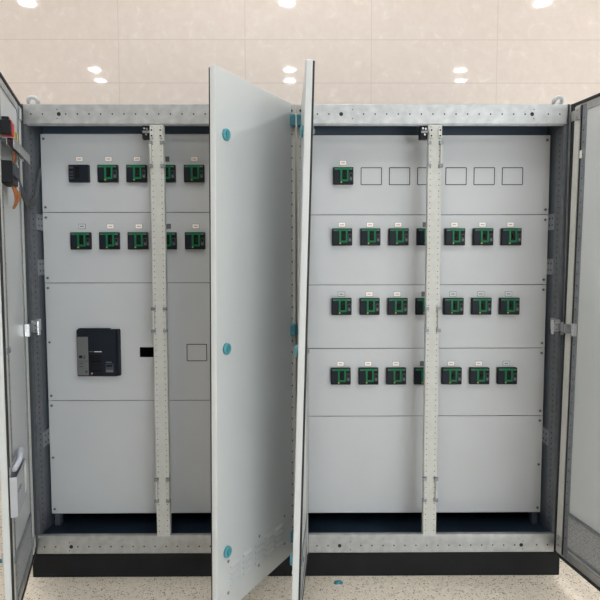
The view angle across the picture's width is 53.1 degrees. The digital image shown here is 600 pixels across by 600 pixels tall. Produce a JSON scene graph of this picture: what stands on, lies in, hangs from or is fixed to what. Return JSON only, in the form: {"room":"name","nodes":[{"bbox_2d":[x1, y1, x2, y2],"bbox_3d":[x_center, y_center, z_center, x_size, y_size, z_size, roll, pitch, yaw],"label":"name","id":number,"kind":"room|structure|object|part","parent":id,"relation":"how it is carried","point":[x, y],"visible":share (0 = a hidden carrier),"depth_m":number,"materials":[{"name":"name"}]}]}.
{"room":"electrical room","nodes":[
{"label":"electrical room","id":0,"kind":"room"},
{"bbox_2d":[0,0,599,490],"bbox_3d":[-0.024,-0.995,3.650,14.000,4.387,0.100,0,4,0],"label":"wall","id":1,"kind":"structure","parent":0,"point":[52,51],"depth_m":3.56,"materials":[{"name":"beige tile"}]},
{"bbox_2d":[0,491,599,599],"bbox_3d":[0.010,1.590,-1.190,14.000,0.108,10.120,0,4,0],"label":"floor","id":2,"kind":"structure","parent":0,"point":[568,585],"depth_m":2.64,"materials":[{"name":"beige stone"}]},
{"bbox_2d":[0,65,295,599],"bbox_3d":[-0.621,0.177,2.768,1.206,2.159,1.376,0,4,0],"label":"tall cabinet","id":3,"kind":"object","parent":2,"relation":"on","point":[179,463],"visible":1,"depth_m":2.69,"materials":[{"name":"metal"}]},
{"bbox_2d":[1,152,20,208],"bbox_3d":[-1.050,-0.437,2.181,0.046,0.206,0.159,-1,4,-17],"label":"control relay","id":4,"kind":"object","parent":3,"relation":"attached to","point":[10,173],"visible":0.99,"depth_m":2.12,"materials":[{"name":"black plastic"}]},
{"bbox_2d":[0,116,29,164],"bbox_3d":[-1.081,-0.597,2.273,0.047,0.097,0.456,-1,4,-17],"label":"duct","id":5,"kind":"object","parent":3,"relation":"attached to","point":[10,137],"visible":1,"depth_m":2.12,"materials":[{"name":"plastic"}]},
{"bbox_3d":[-1.089,-0.569,2.302,0.047,0.037,0.400,-1,4,-17],"label":"rail","id":6,"kind":"part","parent":5,"relation":"part of","materials":[{"name":"metal"}]},
{"bbox_3d":[-1.126,0.172,2.355,0.024,1.990,0.577,-1,4,-17],"label":"door","id":7,"kind":"part","parent":3,"relation":"part of","materials":[{"name":"white paint"}]},
{"bbox_2d":[9,447,26,517],"bbox_3d":[-1.039,0.662,2.225,0.033,0.204,0.220,-1,4,-17],"label":"pocket","id":8,"kind":"object","parent":3,"relation":"attached to","point":[18,495],"visible":0.99,"depth_m":2.15,"materials":[{"name":"grey plastic"}]},
{"bbox_2d":[24,461,27,492],"bbox_3d":[-1.050,0.675,2.297,0.002,0.113,0.058,-1,4,-17],"label":"paper tag","id":9,"kind":"object","parent":8,"relation":"hanging from","point":[25,470],"visible":1,"depth_m":2.29,"materials":[{"name":"white paper"}]},
{"bbox_3d":[-1.110,0.941,2.413,0.008,0.012,0.383,-1,4,-17],"label":"filter frame","id":10,"kind":"part","parent":3,"relation":"part of","materials":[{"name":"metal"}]},
{"bbox_3d":[-1.110,1.092,2.424,0.008,0.011,0.383,-1,4,-17],"label":"filter frame","id":11,"kind":"part","parent":3,"relation":"part of","materials":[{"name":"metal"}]},
{"bbox_2d":[18,168,40,208],"bbox_3d":[-1.172,-0.491,2.601,0.020,0.194,0.259,0,4,0],"label":"cable loop","id":12,"kind":"object","parent":3,"relation":"attached to","point":[26,201],"visible":0.87,"depth_m":2.61,"materials":[{"name":"grey rubber"}]},
{"bbox_3d":[-1.197,0.127,3.050,0.008,2.001,0.800,0,4,0],"label":"panel","id":13,"kind":"part","parent":3,"relation":"part of","materials":[{"name":"grey metal"}]},
{"bbox_2d":[68,165,89,182],"bbox_3d":[-1.008,-0.577,2.735,0.092,0.078,0.033,0,4,0],"label":"circuit breaker","id":14,"kind":"object","parent":3,"relation":"attached to","point":[77,173],"visible":1,"depth_m":2.73,"materials":[{"name":"black plastic"}]},
{"bbox_2d":[70,232,91,249],"bbox_3d":[-1.007,-0.272,2.756,0.092,0.078,0.034,0,4,0],"label":"circuit breaker","id":15,"kind":"object","parent":3,"relation":"attached to","point":[78,240],"visible":1,"depth_m":2.75,"materials":[{"name":"black"}]},
{"bbox_2d":[76,328,120,375],"bbox_3d":[-0.936,0.243,2.791,0.198,0.224,0.036,0,4,0],"label":"air circuit breaker","id":16,"kind":"object","parent":3,"relation":"attached to","point":[98,349],"visible":1,"depth_m":2.78,"materials":[{"name":"black plastic"}]},
{"bbox_3d":[-0.883,0.312,2.784,0.036,0.050,0.003,0,4,0],"label":"rating plate","id":17,"kind":"part","parent":16,"relation":"part of","materials":[{"name":"grey plastic"}]},
{"bbox_2d":[97,165,118,182],"bbox_3d":[-0.877,-0.577,2.735,0.092,0.078,0.034,0,4,0],"label":"circuit breaker","id":18,"kind":"object","parent":3,"relation":"attached to","point":[105,173],"visible":1,"depth_m":2.73,"materials":[{"name":"black"}]},
{"bbox_2d":[99,232,119,248],"bbox_3d":[-0.876,-0.272,2.756,0.092,0.078,0.034,0,4,0],"label":"circuit breaker","id":19,"kind":"object","parent":3,"relation":"attached to","point":[107,240],"visible":1,"depth_m":2.75,"materials":[{"name":"black"}]},
{"bbox_3d":[-0.607,1.109,2.732,1.181,0.085,0.023,0,4,0],"label":"rail","id":20,"kind":"part","parent":3,"relation":"part of","materials":[{"name":"metal"}]},
{"bbox_3d":[-0.608,-0.583,2.763,1.153,0.354,0.020,0,4,0],"label":"plate","id":21,"kind":"part","parent":3,"relation":"part of","materials":[{"name":"grey paint"}]},
{"bbox_3d":[-0.608,-0.243,2.787,1.153,0.322,0.020,0,4,0],"label":"plate","id":22,"kind":"part","parent":3,"relation":"part of","materials":[{"name":"grey paint"}]},
{"bbox_3d":[-0.607,0.196,2.818,1.153,0.551,0.020,0,4,0],"label":"plate","id":23,"kind":"part","parent":3,"relation":"part of","materials":[{"name":"grey paint"}]},
{"bbox_3d":[-0.607,0.745,2.857,1.153,0.544,0.020,0,4,0],"label":"plate","id":24,"kind":"part","parent":3,"relation":"part of","materials":[{"name":"grey paint"}]},
{"bbox_2d":[126,165,147,182],"bbox_3d":[-0.746,-0.577,2.736,0.092,0.078,0.034,0,4,0],"label":"circuit breaker","id":25,"kind":"object","parent":3,"relation":"attached to","point":[134,173],"visible":1,"depth_m":2.73,"materials":[{"name":"black plastic"}]},
{"bbox_2d":[127,232,148,248],"bbox_3d":[-0.745,-0.272,2.757,0.092,0.078,0.034,0,4,0],"label":"circuit breaker","id":26,"kind":"object","parent":3,"relation":"attached to","point":[136,240],"visible":1,"depth_m":2.75,"materials":[{"name":"black plastic"}]},
{"bbox_2d":[142,126,149,139],"bbox_3d":[-0.666,-0.727,2.611,0.038,0.056,0.042,0,4,0],"label":"switch","id":27,"kind":"object","parent":3,"relation":"attached to","point":[145,129],"depth_m":2.60,"materials":[{"name":"black plastic"}]},
{"bbox_3d":[-0.613,0.098,3.450,1.165,2.001,0.006,0,4,0],"label":"panel","id":28,"kind":"part","parent":3,"relation":"part of","materials":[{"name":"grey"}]},
{"bbox_3d":[-0.640,-0.720,2.589,0.016,0.042,0.010,0,4,0],"label":"latch plate","id":29,"kind":"part","parent":3,"relation":"part of","materials":[{"name":"metal"}]},
{"bbox_3d":[-0.610,-0.801,2.598,1.181,0.089,0.023,0,4,0],"label":"rail","id":30,"kind":"part","parent":3,"relation":"part of","materials":[{"name":"metal"}]},
{"bbox_3d":[-0.602,-0.720,2.589,0.016,0.042,0.010,0,4,0],"label":"latch plate","id":31,"kind":"part","parent":3,"relation":"part of","materials":[{"name":"metal"}]},
{"bbox_2d":[165,165,175,181],"bbox_3d":[-0.615,-0.577,2.736,0.092,0.078,0.034,0,4,0],"label":"circuit breaker","id":32,"kind":"object","parent":3,"relation":"attached to","point":[170,170],"visible":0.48,"depth_m":2.73,"materials":[{"name":"black plastic"}]},
{"bbox_2d":[167,232,176,248],"bbox_3d":[-0.614,-0.272,2.758,0.092,0.078,0.034,0,4,0],"label":"circuit breaker","id":33,"kind":"object","parent":3,"relation":"attached to","point":[171,236],"visible":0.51,"depth_m":2.75,"materials":[{"name":"black"}]},
{"bbox_2d":[184,165,204,181],"bbox_3d":[-0.484,-0.578,2.737,0.092,0.078,0.034,0,4,0],"label":"circuit breaker","id":34,"kind":"object","parent":3,"relation":"attached to","point":[192,173],"visible":1,"depth_m":2.73,"materials":[{"name":"black plastic"}]},
{"bbox_2d":[185,232,205,248],"bbox_3d":[-0.483,-0.272,2.759,0.092,0.078,0.034,0,4,0],"label":"circuit breaker","id":35,"kind":"object","parent":3,"relation":"attached to","point":[193,240],"visible":1,"depth_m":2.75,"materials":[{"name":"black plastic"}]},
{"bbox_3d":[-0.483,0.246,2.812,0.096,0.082,0.002,0,4,0],"label":"blanking plate","id":36,"kind":"part","parent":3,"relation":"part of","materials":[{"name":"grey paint"}]},
{"bbox_3d":[-0.176,0.169,2.387,0.041,1.990,0.578,2,5,27],"label":"door","id":37,"kind":"part","parent":3,"relation":"part of","materials":[{"name":"white paint"}]},
{"bbox_3d":[-0.037,-0.797,2.590,0.032,0.082,0.005,0,4,0],"label":"corner plate","id":38,"kind":"part","parent":3,"relation":"part of","materials":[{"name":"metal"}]},
{"bbox_3d":[-0.025,0.123,3.080,0.008,2.001,0.755,0,4,0],"label":"panel","id":39,"kind":"part","parent":3,"relation":"part of","materials":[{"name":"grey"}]},
{"bbox_2d":[334,580,342,584],"bbox_3d":[0.172,1.258,2.681,0.042,0.012,0.030,0,4,0],"label":"scrap","id":40,"kind":"object","parent":2,"relation":"on","point":[336,582],"visible":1,"depth_m":2.68,"materials":[{"name":"teal plastic"}]},
{"bbox_2d":[290,59,599,599],"bbox_3d":[0.625,0.175,2.765,1.332,2.159,1.401,0,4,0],"label":"tall cabinet","id":41,"kind":"object","parent":2,"relation":"on","point":[432,477],"visible":1,"depth_m":2.77,"materials":[{"name":"metal"}]},
{"bbox_3d":[-0.013,0.123,3.080,0.008,2.001,0.755,0,4,0],"label":"panel","id":42,"kind":"part","parent":41,"relation":"part of","materials":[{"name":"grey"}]},
{"bbox_3d":[0.003,-0.797,2.590,0.032,0.082,0.005,0,4,0],"label":"corner plate","id":43,"kind":"part","parent":41,"relation":"part of","materials":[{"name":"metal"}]},
{"bbox_3d":[0.012,0.171,2.350,0.078,1.990,0.578,0,4,1],"label":"door","id":44,"kind":"part","parent":41,"relation":"part of","materials":[{"name":"white paint"}]},
{"bbox_3d":[0.015,1.091,2.414,0.008,0.011,0.383,0,4,4],"label":"filter frame","id":45,"kind":"part","parent":41,"relation":"part of","materials":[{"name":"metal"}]},
{"bbox_3d":[0.017,0.940,2.403,0.008,0.012,0.383,0,4,3],"label":"filter frame","id":46,"kind":"part","parent":41,"relation":"part of","materials":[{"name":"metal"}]},
{"bbox_2d":[331,367,350,384],"bbox_3d":[0.191,0.357,2.807,0.092,0.078,0.034,0,4,0],"label":"circuit breaker","id":47,"kind":"object","parent":41,"relation":"attached to","point":[339,375],"visible":1,"depth_m":2.80,"materials":[{"name":"black plastic"}]},
{"bbox_2d":[331,298,351,314],"bbox_3d":[0.193,0.030,2.784,0.092,0.078,0.034,0,4,0],"label":"circuit breaker","id":48,"kind":"object","parent":41,"relation":"attached to","point":[339,306],"visible":1,"depth_m":2.78,"materials":[{"name":"black plastic"}]},
{"bbox_2d":[332,228,351,245],"bbox_3d":[0.194,-0.290,2.762,0.092,0.078,0.034,0,4,0],"label":"circuit breaker","id":49,"kind":"object","parent":41,"relation":"attached to","point":[340,236],"visible":1,"depth_m":2.75,"materials":[{"name":"black plastic"}]},
{"bbox_2d":[333,167,352,184],"bbox_3d":[0.198,-0.568,2.742,0.092,0.078,0.034,0,4,0],"label":"circuit breaker","id":50,"kind":"object","parent":41,"relation":"attached to","point":[341,175],"visible":1,"depth_m":2.73,"materials":[{"name":"black plastic"}]},
{"bbox_2d":[358,367,377,384],"bbox_3d":[0.321,0.357,2.808,0.092,0.078,0.034,0,4,0],"label":"circuit breaker","id":51,"kind":"object","parent":41,"relation":"attached to","point":[366,375],"visible":1,"depth_m":2.80,"materials":[{"name":"black plastic"}]},
{"bbox_2d":[359,298,379,314],"bbox_3d":[0.323,0.030,2.785,0.092,0.078,0.034,0,4,0],"label":"circuit breaker","id":52,"kind":"object","parent":41,"relation":"attached to","point":[367,306],"visible":1,"depth_m":2.78,"materials":[{"name":"black plastic"}]},
{"bbox_2d":[360,228,380,245],"bbox_3d":[0.324,-0.291,2.763,0.092,0.078,0.034,0,4,0],"label":"circuit breaker","id":53,"kind":"object","parent":41,"relation":"attached to","point":[368,236],"visible":1,"depth_m":2.76,"materials":[{"name":"black plastic"}]},
{"bbox_3d":[0.328,-0.569,2.760,0.098,0.081,0.002,0,4,0],"label":"blanking plate","id":54,"kind":"part","parent":41,"relation":"part of","materials":[{"name":"grey paint"}]},
{"bbox_2d":[386,367,405,384],"bbox_3d":[0.451,0.357,2.809,0.092,0.078,0.034,0,4,0],"label":"circuit breaker","id":55,"kind":"object","parent":41,"relation":"attached to","point":[394,375],"visible":1,"depth_m":2.80,"materials":[{"name":"black plastic"}]},
{"bbox_2d":[387,298,407,314],"bbox_3d":[0.453,0.030,2.786,0.092,0.078,0.034,0,4,0],"label":"circuit breaker","id":56,"kind":"object","parent":41,"relation":"attached to","point":[395,306],"visible":1,"depth_m":2.78,"materials":[{"name":"black plastic"}]},
{"bbox_2d":[388,228,408,244],"bbox_3d":[0.454,-0.291,2.763,0.092,0.078,0.034,0,4,0],"label":"circuit breaker","id":57,"kind":"object","parent":41,"relation":"attached to","point":[396,236],"visible":1,"depth_m":2.76,"materials":[{"name":"black plastic"}]},
{"bbox_3d":[0.458,-0.569,2.760,0.098,0.081,0.002,0,4,0],"label":"blanking plate","id":58,"kind":"part","parent":41,"relation":"part of","materials":[{"name":"grey paint"}]},
{"bbox_3d":[0.572,0.096,3.457,1.165,2.001,0.006,0,4,0],"label":"panel","id":59,"kind":"part","parent":41,"relation":"part of","materials":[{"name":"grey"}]},
{"bbox_2d":[414,367,423,384],"bbox_3d":[0.581,0.356,2.809,0.092,0.078,0.034,0,4,0],"label":"circuit breaker","id":60,"kind":"object","parent":41,"relation":"attached to","point":[418,371],"visible":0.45,"depth_m":2.80,"materials":[{"name":"black plastic"}]},
{"bbox_2d":[415,298,424,314],"bbox_3d":[0.583,0.030,2.787,0.092,0.078,0.034,0,4,0],"label":"circuit breaker","id":61,"kind":"object","parent":41,"relation":"attached to","point":[419,302],"visible":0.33,"depth_m":2.78,"materials":[{"name":"black plastic"}]},
{"bbox_2d":[416,228,425,244],"bbox_3d":[0.585,-0.291,2.764,0.092,0.078,0.034,0,4,0],"label":"circuit breaker","id":62,"kind":"object","parent":41,"relation":"attached to","point":[420,232],"visible":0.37,"depth_m":2.76,"materials":[{"name":"black plastic"}]},
{"bbox_3d":[0.588,-0.570,2.761,0.098,0.081,0.002,0,4,0],"label":"blanking plate","id":63,"kind":"part","parent":41,"relation":"part of","materials":[{"name":"grey paint"}]},
{"bbox_2d":[418,126,428,139],"bbox_3d":[0.540,-0.729,2.619,0.038,0.056,0.042,0,4,0],"label":"switch","id":64,"kind":"object","parent":41,"relation":"attached to","point":[423,130],"depth_m":2.61,"materials":[{"name":"black plastic"}]},
{"bbox_3d":[0.574,0.783,2.866,1.153,0.468,0.020,0,4,0],"label":"plate","id":65,"kind":"part","parent":41,"relation":"part of","materials":[{"name":"grey paint"}]},
{"bbox_3d":[0.574,0.387,2.839,1.153,0.320,0.020,0,4,0],"label":"plate","id":66,"kind":"part","parent":41,"relation":"part of","materials":[{"name":"grey paint"}]},
{"bbox_3d":[0.574,0.077,2.817,1.153,0.295,0.020,0,4,0],"label":"plate","id":67,"kind":"part","parent":41,"relation":"part of","materials":[{"name":"grey paint"}]},
{"bbox_3d":[0.573,-0.233,2.795,1.153,0.321,0.020,0,4,0],"label":"plate","id":68,"kind":"part","parent":41,"relation":"part of","materials":[{"name":"grey paint"}]},
{"bbox_3d":[0.568,-0.722,2.596,0.016,0.042,0.010,0,4,0],"label":"latch plate","id":69,"kind":"part","parent":41,"relation":"part of","materials":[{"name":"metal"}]},
{"bbox_3d":[0.573,-0.576,2.771,1.153,0.360,0.020,0,4,0],"label":"plate","id":70,"kind":"part","parent":41,"relation":"part of","materials":[{"name":"grey paint"}]},
{"bbox_3d":[0.578,1.107,2.740,1.181,0.085,0.023,0,4,0],"label":"rail","id":71,"kind":"part","parent":41,"relation":"part of","materials":[{"name":"metal"}]},
{"bbox_3d":[0.575,-0.803,2.605,1.181,0.089,0.023,0,4,0],"label":"rail","id":72,"kind":"part","parent":41,"relation":"part of","materials":[{"name":"metal"}]},
{"bbox_3d":[0.606,-0.722,2.597,0.016,0.042,0.010,0,4,0],"label":"latch plate","id":73,"kind":"part","parent":41,"relation":"part of","materials":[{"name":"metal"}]},
{"bbox_2d":[441,367,461,383],"bbox_3d":[0.711,0.356,2.810,0.092,0.078,0.034,0,4,0],"label":"circuit breaker","id":74,"kind":"object","parent":41,"relation":"attached to","point":[449,375],"visible":1,"depth_m":2.80,"materials":[{"name":"black plastic"}]},
{"bbox_2d":[443,298,463,314],"bbox_3d":[0.714,0.029,2.787,0.092,0.078,0.034,0,4,0],"label":"circuit breaker","id":75,"kind":"object","parent":41,"relation":"attached to","point":[451,306],"visible":1,"depth_m":2.78,"materials":[{"name":"black plastic"}]},
{"bbox_2d":[444,228,464,244],"bbox_3d":[0.715,-0.291,2.765,0.092,0.078,0.034,0,4,0],"label":"circuit breaker","id":76,"kind":"object","parent":41,"relation":"attached to","point":[452,236],"visible":1,"depth_m":2.76,"materials":[{"name":"black plastic"}]},
{"bbox_3d":[0.718,-0.570,2.762,0.098,0.081,0.002,0,4,0],"label":"blanking plate","id":77,"kind":"part","parent":41,"relation":"part of","materials":[{"name":"grey paint"}]},
{"bbox_2d":[469,367,489,383],"bbox_3d":[0.841,0.356,2.811,0.092,0.078,0.034,0,4,0],"label":"circuit breaker","id":78,"kind":"object","parent":41,"relation":"attached to","point":[477,375],"visible":1,"depth_m":2.80,"materials":[{"name":"black plastic"}]},
{"bbox_2d":[471,298,491,314],"bbox_3d":[0.844,0.029,2.788,0.092,0.078,0.034,0,4,0],"label":"circuit breaker","id":79,"kind":"object","parent":41,"relation":"attached to","point":[479,306],"visible":1,"depth_m":2.78,"materials":[{"name":"black plastic"}]},
{"bbox_2d":[472,228,493,244],"bbox_3d":[0.845,-0.291,2.766,0.092,0.078,0.034,0,4,0],"label":"circuit breaker","id":80,"kind":"object","parent":41,"relation":"attached to","point":[480,236],"visible":1,"depth_m":2.76,"materials":[{"name":"black"}]},
{"bbox_3d":[0.848,-0.570,2.763,0.098,0.081,0.002,0,4,0],"label":"blanking plate","id":81,"kind":"part","parent":41,"relation":"part of","materials":[{"name":"grey paint"}]},
{"bbox_2d":[496,367,516,383],"bbox_3d":[0.971,0.356,2.812,0.092,0.078,0.034,0,4,0],"label":"circuit breaker","id":82,"kind":"object","parent":41,"relation":"attached to","point":[504,375],"visible":1,"depth_m":2.81,"materials":[{"name":"black plastic"}]},
{"bbox_2d":[498,298,519,314],"bbox_3d":[0.974,0.029,2.789,0.092,0.078,0.034,0,4,0],"label":"circuit breaker","id":83,"kind":"object","parent":41,"relation":"attached to","point":[507,306],"visible":1,"depth_m":2.78,"materials":[{"name":"black plastic"}]},
{"bbox_2d":[500,228,521,244],"bbox_3d":[0.975,-0.292,2.766,0.092,0.078,0.034,0,4,0],"label":"circuit breaker","id":84,"kind":"object","parent":41,"relation":"attached to","point":[508,236],"visible":1,"depth_m":2.76,"materials":[{"name":"black"}]},
{"bbox_3d":[0.978,-0.570,2.764,0.098,0.081,0.002,0,4,0],"label":"blanking plate","id":85,"kind":"part","parent":41,"relation":"part of","materials":[{"name":"grey paint"}]},
{"bbox_3d":[1.161,0.123,3.064,0.008,2.001,0.800,0,4,0],"label":"panel","id":86,"kind":"part","parent":41,"relation":"part of","materials":[{"name":"grey metal"}]},
{"bbox_3d":[1.218,0.169,2.355,0.054,1.990,0.577,-1,4,-9],"label":"door","id":87,"kind":"part","parent":41,"relation":"part of","materials":[{"name":"white paint"}]},
{"bbox_3d":[1.191,1.090,2.415,0.008,0.011,0.383,-1,4,-9],"label":"filter frame","id":88,"kind":"part","parent":41,"relation":"part of","materials":[{"name":"metal"}]},
{"bbox_3d":[1.193,0.938,2.405,0.008,0.012,0.383,-1,4,-9],"label":"filter frame","id":89,"kind":"part","parent":41,"relation":"part of","materials":[{"name":"metal"}]}
]}

